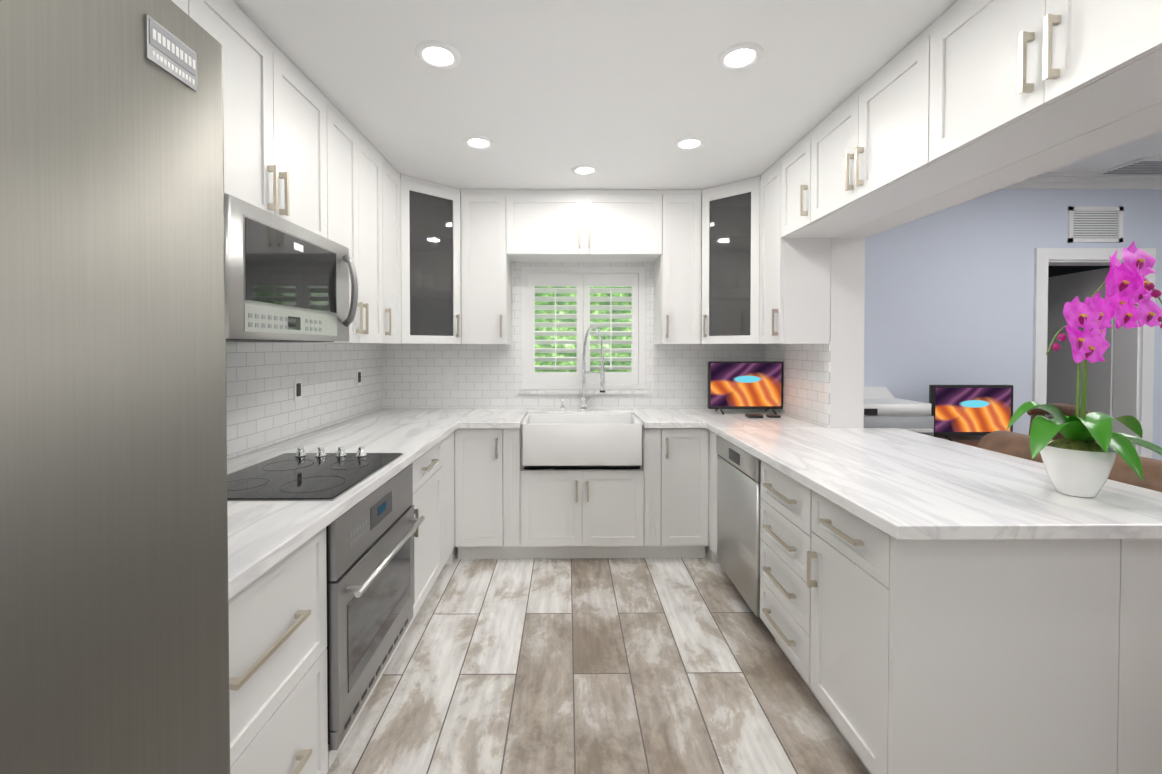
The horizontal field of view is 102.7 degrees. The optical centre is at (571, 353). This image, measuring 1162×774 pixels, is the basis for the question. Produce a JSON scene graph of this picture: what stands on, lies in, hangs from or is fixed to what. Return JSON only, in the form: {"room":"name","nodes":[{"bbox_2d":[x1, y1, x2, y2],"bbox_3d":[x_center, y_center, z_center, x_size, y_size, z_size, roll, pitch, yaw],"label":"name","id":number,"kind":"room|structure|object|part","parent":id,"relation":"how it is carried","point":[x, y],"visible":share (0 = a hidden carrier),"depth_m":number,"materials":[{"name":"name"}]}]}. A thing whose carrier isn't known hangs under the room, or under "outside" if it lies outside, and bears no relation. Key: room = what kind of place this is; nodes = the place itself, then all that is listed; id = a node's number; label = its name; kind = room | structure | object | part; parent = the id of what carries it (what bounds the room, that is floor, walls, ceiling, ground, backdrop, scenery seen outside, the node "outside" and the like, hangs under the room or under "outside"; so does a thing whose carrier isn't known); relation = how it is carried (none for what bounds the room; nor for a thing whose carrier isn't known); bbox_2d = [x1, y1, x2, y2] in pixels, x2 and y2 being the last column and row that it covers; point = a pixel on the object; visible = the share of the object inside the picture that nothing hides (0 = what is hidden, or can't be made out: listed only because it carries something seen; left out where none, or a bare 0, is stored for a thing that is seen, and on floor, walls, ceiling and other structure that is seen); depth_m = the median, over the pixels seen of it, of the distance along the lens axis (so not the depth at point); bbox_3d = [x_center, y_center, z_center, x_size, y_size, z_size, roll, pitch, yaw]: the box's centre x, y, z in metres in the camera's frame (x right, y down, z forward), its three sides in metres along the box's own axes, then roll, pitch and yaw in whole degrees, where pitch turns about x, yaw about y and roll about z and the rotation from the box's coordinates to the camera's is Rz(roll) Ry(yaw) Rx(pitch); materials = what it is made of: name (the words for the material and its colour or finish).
{"room":"kitchen","nodes":[
{"label":"kitchen","id":0,"kind":"room"},
{"bbox_2d":[228,409,379,459],"bbox_3d":[-1.564,0.126,1.000,0.200,2.520,5.660,0,1,-1],"label":"wall","id":1,"kind":"structure","parent":0,"point":[300,435],"depth_m":2.51,"materials":[{"name":"white tile"}]},
{"bbox_2d":[171,0,214,37],"bbox_3d":[-1.273,-0.584,1.091,0.377,1.096,0.578,0,1,-1],"label":"upper cabinet","id":2,"kind":"object","parent":1,"relation":"attached to","point":[202,12],"depth_m":1.37,"materials":[{"name":"white paint"}]},
{"bbox_2d":[215,0,330,219],"bbox_3d":[-1.279,-0.805,1.700,0.377,0.671,0.761,0,1,-1],"label":"upper cabinet","id":3,"kind":"object","parent":1,"relation":"attached to","point":[277,122],"depth_m":1.68,"materials":[{"name":"white paint"}]},
{"bbox_2d":[224,164,354,343],"bbox_3d":[-1.229,-0.291,1.707,0.477,0.473,0.754,0,1,-1],"label":"upper cabinet","id":4,"kind":"object","parent":1,"relation":"attached to","point":[339,228],"depth_m":1.62,"materials":[{"name":"silver metal"}]},
{"bbox_2d":[224,193,357,341],"bbox_3d":[-1.196,-0.256,1.708,0.542,0.418,0.754,0,1,-1],"label":"microwave","id":5,"kind":"object","parent":4,"relation":"in","point":[285,281],"depth_m":1.59,"materials":[{"name":"grey metal"}]},
{"bbox_2d":[226,342,381,459],"bbox_3d":[-1.471,0.188,2.227,0.008,0.520,2.810,0,1,-1],"label":"tile backsplash","id":6,"kind":"structure","parent":1,"relation":"attached to","point":[264,409],"depth_m":2.44,"materials":[{"name":"white tile"}]},
{"bbox_2d":[294,379,301,400],"bbox_3d":[-1.466,0.194,2.493,0.008,0.116,0.070,0,1,-1],"label":"electrical outlet plate","id":7,"kind":"object","parent":6,"relation":"attached to","point":[297,382],"depth_m":2.48,"materials":[{"name":"white plastic"}]},
{"bbox_2d":[356,369,361,385],"bbox_3d":[-1.472,0.164,3.222,0.008,0.116,0.070,0,1,-1],"label":"electrical outlet plate","id":8,"kind":"object","parent":6,"relation":"attached to","point":[358,371],"depth_m":3.21,"materials":[{"name":"white plastic"}]},
{"bbox_2d":[331,103,378,343],"bbox_3d":[-1.285,-0.603,2.393,0.377,1.096,0.735,0,1,-1],"label":"upper cabinet","id":9,"kind":"object","parent":1,"relation":"attached to","point":[354,160],"depth_m":2.40,"materials":[{"name":"white paint"}]},
{"bbox_2d":[379,152,414,343],"bbox_3d":[-1.268,-0.609,2.851,0.420,1.096,0.411,0,1,-1],"label":"upper cabinet","id":10,"kind":"object","parent":1,"relation":"attached to","point":[394,194],"depth_m":2.91,"materials":[{"name":"white paint"}]},
{"bbox_2d":[407,176,462,339],"bbox_3d":[-0.950,-0.625,3.158,0.330,1.005,0.302,0,1,-1],"label":"upper cabinet","id":11,"kind":"object","parent":1,"relation":"attached to","point":[436,258],"depth_m":3.18,"materials":[{"name":"black glass"}]},
{"bbox_2d":[747,160,830,343],"bbox_3d":[1.356,-0.610,2.913,0.339,1.096,0.354,0,1,-1],"label":"upper cabinet","id":12,"kind":"object","parent":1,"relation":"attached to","point":[791,279],"depth_m":2.75,"materials":[{"name":"white paint"}]},
{"bbox_2d":[779,142,854,239],"bbox_3d":[1.381,-0.915,2.537,0.297,0.476,0.390,0,1,-1],"label":"upper cabinet","id":13,"kind":"object","parent":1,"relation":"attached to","point":[789,229],"depth_m":2.65,"materials":[{"name":"white paint"}]},
{"bbox_2d":[799,42,980,227],"bbox_3d":[1.386,-0.907,2.007,0.297,0.476,0.900,0,1,-1],"label":"upper cabinet","id":14,"kind":"object","parent":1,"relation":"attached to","point":[853,163],"depth_m":1.99,"materials":[{"name":"white paint"}]},
{"bbox_2d":[907,0,1161,175],"bbox_3d":[1.393,-0.896,1.222,0.297,0.476,0.900,0,1,-1],"label":"upper cabinet","id":15,"kind":"object","parent":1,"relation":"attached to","point":[996,84],"depth_m":1.33,"materials":[{"name":"white paint"}]},
{"bbox_2d":[382,408,478,408],"bbox_3d":[0.116,0.086,3.746,3.210,2.520,0.200,0,1,-1],"label":"wall","id":16,"kind":"structure","parent":0,"point":[401,408],"depth_m":3.64,"materials":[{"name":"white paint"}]},
{"bbox_2d":[451,189,511,343],"bbox_3d":[-0.654,-0.618,3.442,0.376,1.096,0.365,0,1,-1],"label":"upper cabinet","id":17,"kind":"object","parent":16,"relation":"attached to","point":[487,267],"depth_m":3.31,"materials":[{"name":"white paint"}]},
{"bbox_2d":[382,262,763,407],"bbox_3d":[0.017,-0.152,3.637,2.994,1.160,0.008,0,1,-1],"label":"tile backsplash","id":18,"kind":"structure","parent":16,"relation":"attached to","point":[486,375],"depth_m":3.63,"materials":[{"name":"white tile"}]},
{"bbox_2d":[702,369,707,383],"bbox_3d":[1.063,0.178,3.644,0.070,0.116,0.007,0,1,-1],"label":"electrical outlet plate","id":19,"kind":"object","parent":18,"relation":"attached to","point":[705,371],"depth_m":3.64,"materials":[{"name":"white plastic"}]},
{"bbox_2d":[507,189,658,263],"bbox_3d":[0.089,-0.938,3.464,1.110,0.456,0.326,0,1,-1],"label":"upper cabinet","id":20,"kind":"object","parent":16,"relation":"attached to","point":[543,225],"depth_m":3.31,"materials":[{"name":"white paint"}]},
{"bbox_2d":[517,266,649,393],"bbox_3d":[0.091,-0.186,3.724,1.030,0.995,0.235,0,1,-1],"label":"shutters","id":21,"kind":"object","parent":16,"relation":"attached to","point":[583,279],"visible":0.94,"depth_m":3.65,"materials":[{"name":"white wood"}]},
{"bbox_2d":[654,190,714,343],"bbox_3d":[0.812,-0.618,3.455,0.336,1.096,0.366,0,1,-1],"label":"upper cabinet","id":22,"kind":"object","parent":16,"relation":"attached to","point":[678,271],"depth_m":3.32,"materials":[{"name":"white paint"}]},
{"bbox_2d":[764,340,830,427],"bbox_3d":[1.522,0.174,3.201,0.008,0.520,0.902,0,1,-1],"label":"tile backsplash","id":23,"kind":"structure","parent":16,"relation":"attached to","point":[806,382],"depth_m":3.02,"materials":[{"name":"white tile"}]},
{"bbox_2d":[233,0,957,189],"bbox_3d":[0.041,-1.194,0.996,3.410,0.120,5.660,0,1,-1],"label":"ceiling","id":24,"kind":"structure","parent":0,"point":[551,94],"depth_m":1.93,"materials":[{"name":"white paint"}]},
{"bbox_2d":[415,40,460,69],"bbox_3d":[-0.511,-1.141,1.782,0.169,0.010,0.169,0,1,-7],"label":"recessed light","id":25,"kind":"object","parent":24,"relation":"in","point":[435,54],"depth_m":1.77,"materials":[{"name":"white"}]},
{"bbox_2d":[463,135,493,149],"bbox_3d":[-0.508,-1.152,2.542,0.169,0.010,0.169,0,1,-7],"label":"recessed light","id":26,"kind":"object","parent":24,"relation":"in","point":[478,142],"depth_m":2.54,"materials":[{"name":"white"}]},
{"bbox_2d":[571,164,597,175],"bbox_3d":[0.083,-1.157,2.937,0.169,0.010,0.169,0,1,-10],"label":"recessed light","id":27,"kind":"object","parent":24,"relation":"in","point":[583,170],"depth_m":2.93,"materials":[{"name":"white"}]},
{"bbox_2d":[674,136,704,150],"bbox_3d":[0.648,-1.152,2.553,0.169,0.010,0.169,0,1,-7],"label":"recessed light","id":28,"kind":"object","parent":24,"relation":"in","point":[688,143],"depth_m":2.54,"materials":[{"name":"white"}]},
{"bbox_2d":[717,42,762,70],"bbox_3d":[0.649,-1.141,1.793,0.169,0.010,0.169,0,1,-10],"label":"recessed light","id":29,"kind":"object","parent":24,"relation":"in","point":[740,56],"depth_m":1.79,"materials":[{"name":"white"}]},
{"bbox_2d":[327,553,868,773],"bbox_3d":[1.970,1.425,1.731,7.280,0.100,7.020,0,1,-1],"label":"floor","id":30,"kind":"structure","parent":0,"point":[600,666],"depth_m":1.93,"materials":[{"name":"brown wood"}]},
{"bbox_2d":[0,0,229,773],"bbox_3d":[-0.982,0.434,0.385,0.912,1.920,0.870,0,1,-1],"label":"fridge","id":31,"kind":"object","parent":30,"relation":"on","point":[114,633],"visible":1,"depth_m":0.61,"materials":[{"name":"grey metal"}]},
{"bbox_2d":[228,514,343,773],"bbox_3d":[-1.084,0.945,1.118,0.755,0.878,0.573,0,1,-1],"label":"base cabinet","id":32,"kind":"object","parent":30,"relation":"on","point":[284,626],"depth_m":1.22,"materials":[{"name":"white paint"}]},
{"bbox_2d":[227,413,458,599],"bbox_3d":[-1.087,0.448,1.876,0.747,0.086,2.100,0,1,-1],"label":"countertop","id":33,"kind":"structure","parent":32,"relation":"on","point":[287,497],"depth_m":1.68,"materials":[{"name":"stone"}]},
{"bbox_3d":[-1.011,0.431,1.760,0.528,0.048,0.628,0,1,-1],"label":"cooktop glass","id":34,"kind":"part","parent":33,"relation":"part of","materials":[{"name":"black glass"}]},
{"bbox_2d":[340,460,419,748],"bbox_3d":[-0.976,0.853,1.761,0.530,0.684,0.702,0,1,-1],"label":"base cabinet","id":35,"kind":"object","parent":30,"relation":"on","point":[380,538],"depth_m":1.69,"materials":[{"name":"silver metal"}]},
{"bbox_2d":[326,463,424,749],"bbox_3d":[-0.948,0.853,1.762,0.586,0.704,0.702,0,1,-1],"label":"oven","id":36,"kind":"object","parent":35,"relation":"in","point":[370,596],"depth_m":1.60,"materials":[{"name":"grey metal"}]},
{"bbox_2d":[344,456,423,606],"bbox_3d":[-1.090,0.935,1.792,0.755,0.878,0.775,0,1,-1],"label":"base cabinet","id":37,"kind":"object","parent":30,"relation":"on","point":[421,458],"depth_m":2.32,"materials":[{"name":"white paint"}]},
{"bbox_2d":[422,436,447,599],"bbox_3d":[-1.096,0.926,2.402,0.755,0.878,0.568,0,1,-1],"label":"base cabinet","id":38,"kind":"object","parent":30,"relation":"on","point":[436,458],"depth_m":2.57,"materials":[{"name":"white paint"}]},
{"bbox_2d":[448,429,463,563],"bbox_3d":[-1.085,0.920,2.818,0.785,0.878,0.377,0,1,-1],"label":"base cabinet","id":39,"kind":"object","parent":30,"relation":"on","point":[455,439],"depth_m":2.99,"materials":[{"name":"white paint"}]},
{"bbox_2d":[464,429,515,558],"bbox_3d":[-0.600,0.913,3.319,0.310,0.878,0.657,0,1,-1],"label":"base cabinet","id":40,"kind":"object","parent":30,"relation":"on","point":[489,454],"depth_m":3.00,"materials":[{"name":"white paint"}]},
{"bbox_2d":[371,325,814,469],"bbox_3d":[0.021,0.266,3.285,2.987,0.942,0.702,0,1,-1],"label":"countertop","id":41,"kind":"structure","parent":40,"relation":"on","point":[583,438],"depth_m":2.97,"materials":[{"name":"stone"}]},
{"bbox_2d":[707,361,782,414],"bbox_3d":[1.245,0.242,3.333,0.530,0.371,0.184,0,1,-1],"label":"television","id":42,"kind":"object","parent":41,"relation":"on","point":[745,384],"visible":0.96,"depth_m":3.32,"materials":[{"name":"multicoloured plastic"}]},
{"bbox_2d":[745,414,763,417],"bbox_3d":[1.247,0.424,3.171,0.100,0.019,0.080,0,1,-1],"label":"box","id":43,"kind":"object","parent":41,"relation":"on","point":[762,416],"depth_m":3.13,"materials":[{"name":"grey plastic"}]},
{"bbox_2d":[766,414,780,417],"bbox_3d":[1.377,0.426,3.172,0.080,0.014,0.060,0,1,-1],"label":"box","id":44,"kind":"object","parent":41,"relation":"on","point":[767,415],"depth_m":3.15,"materials":[{"name":"grey plastic"}]},
{"bbox_2d":[516,461,647,558],"bbox_3d":[0.065,1.047,3.327,0.800,0.610,0.657,0,1,-1],"label":"base cabinet","id":45,"kind":"object","parent":30,"relation":"on","point":[560,513],"depth_m":3.00,"materials":[{"name":"white paint"}]},
{"bbox_2d":[644,428,699,557],"bbox_3d":[0.730,0.913,3.331,0.310,0.878,0.657,0,1,-1],"label":"base cabinet","id":46,"kind":"object","parent":30,"relation":"on","point":[671,455],"depth_m":3.01,"materials":[{"name":"white paint"}]},
{"bbox_2d":[700,428,715,562],"bbox_3d":[1.179,0.919,2.925,0.694,0.878,0.205,0,1,-1],"label":"base cabinet","id":47,"kind":"object","parent":30,"relation":"on","point":[707,437],"depth_m":3.00,"materials":[{"name":"white paint"}]},
{"bbox_2d":[716,434,759,615],"bbox_3d":[1.205,0.927,2.517,0.649,0.874,0.600,0,1,-1],"label":"base cabinet","id":48,"kind":"object","parent":30,"relation":"on","point":[737,470],"depth_m":2.47,"materials":[{"name":"silver metal"}]},
{"bbox_2d":[716,435,770,632],"bbox_3d":[1.171,0.927,2.517,0.592,0.874,0.592,0,1,-1],"label":"dishwasher","id":49,"kind":"object","parent":48,"relation":"in","point":[739,498],"depth_m":2.43,"materials":[{"name":"grey metal"}]},
{"bbox_2d":[756,460,803,680],"bbox_3d":[1.216,0.933,1.954,0.637,0.878,0.517,0,1,-1],"label":"base cabinet","id":50,"kind":"object","parent":30,"relation":"on","point":[779,497],"depth_m":1.99,"materials":[{"name":"white paint"}]},
{"bbox_2d":[711,425,1161,539],"bbox_3d":[1.407,0.472,2.003,1.077,0.037,1.497,0,1,-1],"label":"countertop","id":51,"kind":"structure","parent":50,"relation":"on","point":[905,484],"depth_m":1.58,"materials":[{"name":"stone"}]},
{"bbox_2d":[1040,438,1115,497],"bbox_3d":[1.642,0.366,1.513,0.171,0.182,0.171,0,1,-1],"label":"flower pot","id":52,"kind":"object","parent":51,"relation":"on","point":[1077,467],"depth_m":1.47,"materials":[{"name":"white ceramic"}]},
{"bbox_2d":[1007,241,1161,497],"bbox_3d":[1.677,0.055,1.503,0.522,0.804,0.367,0,1,-1],"label":"orchid","id":53,"kind":"object","parent":51,"relation":"on","point":[1078,461],"visible":1,"depth_m":1.46,"materials":[{"name":"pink plant"}]},
{"bbox_2d":[935,436,983,446],"bbox_3d":[2.526,0.979,3.200,1.540,0.750,0.420,0,1,-1],"label":"table","id":54,"kind":"object","parent":30,"relation":"on","point":[974,441],"depth_m":3.26,"materials":[{"name":"brown wood"}]},
{"bbox_2d":[863,387,933,436],"bbox_3d":[2.106,0.417,3.222,0.500,0.371,0.468,0,1,-1],"label":"printer","id":55,"kind":"object","parent":54,"relation":"on","point":[884,407],"visible":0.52,"depth_m":3.02,"materials":[{"name":"grey plastic"}]},
{"bbox_2d":[929,385,1013,440],"bbox_3d":[2.776,0.408,3.229,0.560,0.381,0.184,0,1,-1],"label":"television","id":56,"kind":"object","parent":54,"relation":"on","point":[970,410],"visible":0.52,"depth_m":3.21,"materials":[{"name":"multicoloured plastic"}]},
{"bbox_2d":[804,486,1120,773],"bbox_3d":[1.220,0.939,1.531,0.637,0.878,0.448,0,1,-1],"label":"base cabinet","id":57,"kind":"object","parent":30,"relation":"on","point":[952,656],"depth_m":1.31,"materials":[{"name":"white paint"}]},
{"bbox_2d":[1027,403,1098,444],"bbox_3d":[2.514,0.820,2.632,0.545,1.085,0.492,0,1,9],"label":"wood chair","id":58,"kind":"object","parent":30,"relation":"on","point":[1067,409],"visible":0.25,"depth_m":2.60,"materials":[{"name":"brown wood"}]},
{"bbox_2d":[978,430,1161,491],"bbox_3d":[2.478,0.886,1.333,0.950,0.990,1.930,0,1,-1],"label":"leather sofa","id":59,"kind":"object","parent":30,"relation":"on","point":[1018,445],"visible":0.19,"depth_m":1.75,"materials":[{"name":"brown leather"}]},
{"bbox_2d":[703,178,750,339],"bbox_3d":[1.083,-0.626,3.181,0.310,1.005,0.291,0,1,-1],"label":"upper cabinet","id":60,"kind":"object","parent":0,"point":[726,207],"depth_m":3.19,"materials":[{"name":"grey glass"}]},
{"bbox_2d":[771,238,864,427],"bbox_3d":[1.626,0.024,3.203,0.200,2.660,0.910,0,1,-1],"label":"wall","id":61,"kind":"structure","parent":0,"point":[847,301],"depth_m":2.75,"materials":[{"name":"white paint"}]},
{"bbox_2d":[833,102,1161,237],"bbox_3d":[1.650,-0.958,0.559,0.200,0.620,4.350,0,1,-1],"label":"header beam","id":62,"kind":"structure","parent":0,"point":[1136,125],"depth_m":1.65,"materials":[{"name":"white paint"}]},
{"bbox_2d":[864,189,1161,459],"bbox_3d":[3.559,0.020,3.511,3.670,2.660,0.150,0,1,-1],"label":"wall","id":63,"kind":"structure","parent":0,"point":[949,296],"depth_m":3.42,"materials":[{"name":"blue paint"}]},
{"bbox_2d":[1046,267,1113,447],"bbox_3d":[4.268,0.329,3.952,0.178,2.010,0.700,0,1,-1],"label":"open door","id":64,"kind":"structure","parent":63,"relation":"in","point":[1062,365],"depth_m":3.91,"materials":[{"name":"white wood"}]},
{"bbox_2d":[1002,172,1161,189],"bbox_3d":[3.510,-1.259,3.382,3.570,0.100,0.070,0,1,-1],"label":"crown molding","id":65,"kind":"structure","parent":63,"relation":"attached to","point":[1071,180],"depth_m":3.34,"materials":[{"name":"white wood"}]},
{"bbox_2d":[1032,248,1155,457],"bbox_3d":[3.849,0.287,3.507,0.880,2.125,0.170,0,1,-1],"label":"door frame","id":66,"kind":"structure","parent":63,"relation":"attached to","point":[1133,371],"depth_m":3.43,"materials":[{"name":"white wood"}]},
{"bbox_2d":[1067,206,1123,242],"bbox_3d":[3.854,-0.949,3.419,0.400,0.260,0.012,0,1,-1],"label":"air vent","id":67,"kind":"object","parent":63,"relation":"in","point":[1096,224],"visible":1,"depth_m":3.42,"materials":[{"name":"white metal"}]},
{"bbox_2d":[1048,266,1109,276],"bbox_3d":[3.841,0.008,4.364,2.110,2.660,1.550,0,1,-1],"label":"wall","id":68,"kind":"structure","parent":0,"point":[1057,270],"depth_m":4.49,"materials":[{"name":"grey"}]},
{"bbox_2d":[1048,130,1161,171],"bbox_3d":[3.682,-1.333,0.907,3.870,0.120,5.420,0,1,-1],"label":"ceiling","id":69,"kind":"structure","parent":0,"point":[1149,146],"depth_m":3.06,"materials":[{"name":"white paint"}]},
{"bbox_2d":[1098,158,1161,173],"bbox_3d":[4.071,-1.299,3.242,0.550,0.016,0.280,0,1,-1],"label":"ceiling vent","id":70,"kind":"object","parent":69,"relation":"in","point":[1146,166],"visible":0.94,"depth_m":3.24,"materials":[{"name":"white metal"}]},
{"bbox_2d":[1117,539,1161,773],"bbox_3d":[1.637,0.932,2.036,0.200,0.877,1.450,0,1,-1],"label":"wall","id":71,"kind":"structure","parent":0,"point":[1139,734],"depth_m":1.31,"materials":[{"name":"white paint"}]},
{"label":"outside","id":72,"kind":"structure","parent":0,"visible":0},
{"bbox_2d":[535,286,631,371],"bbox_3d":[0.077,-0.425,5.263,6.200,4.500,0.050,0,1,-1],"label":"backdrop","id":73,"kind":"structure","parent":72,"point":[550,363],"depth_m":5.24,"materials":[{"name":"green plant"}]}
]}

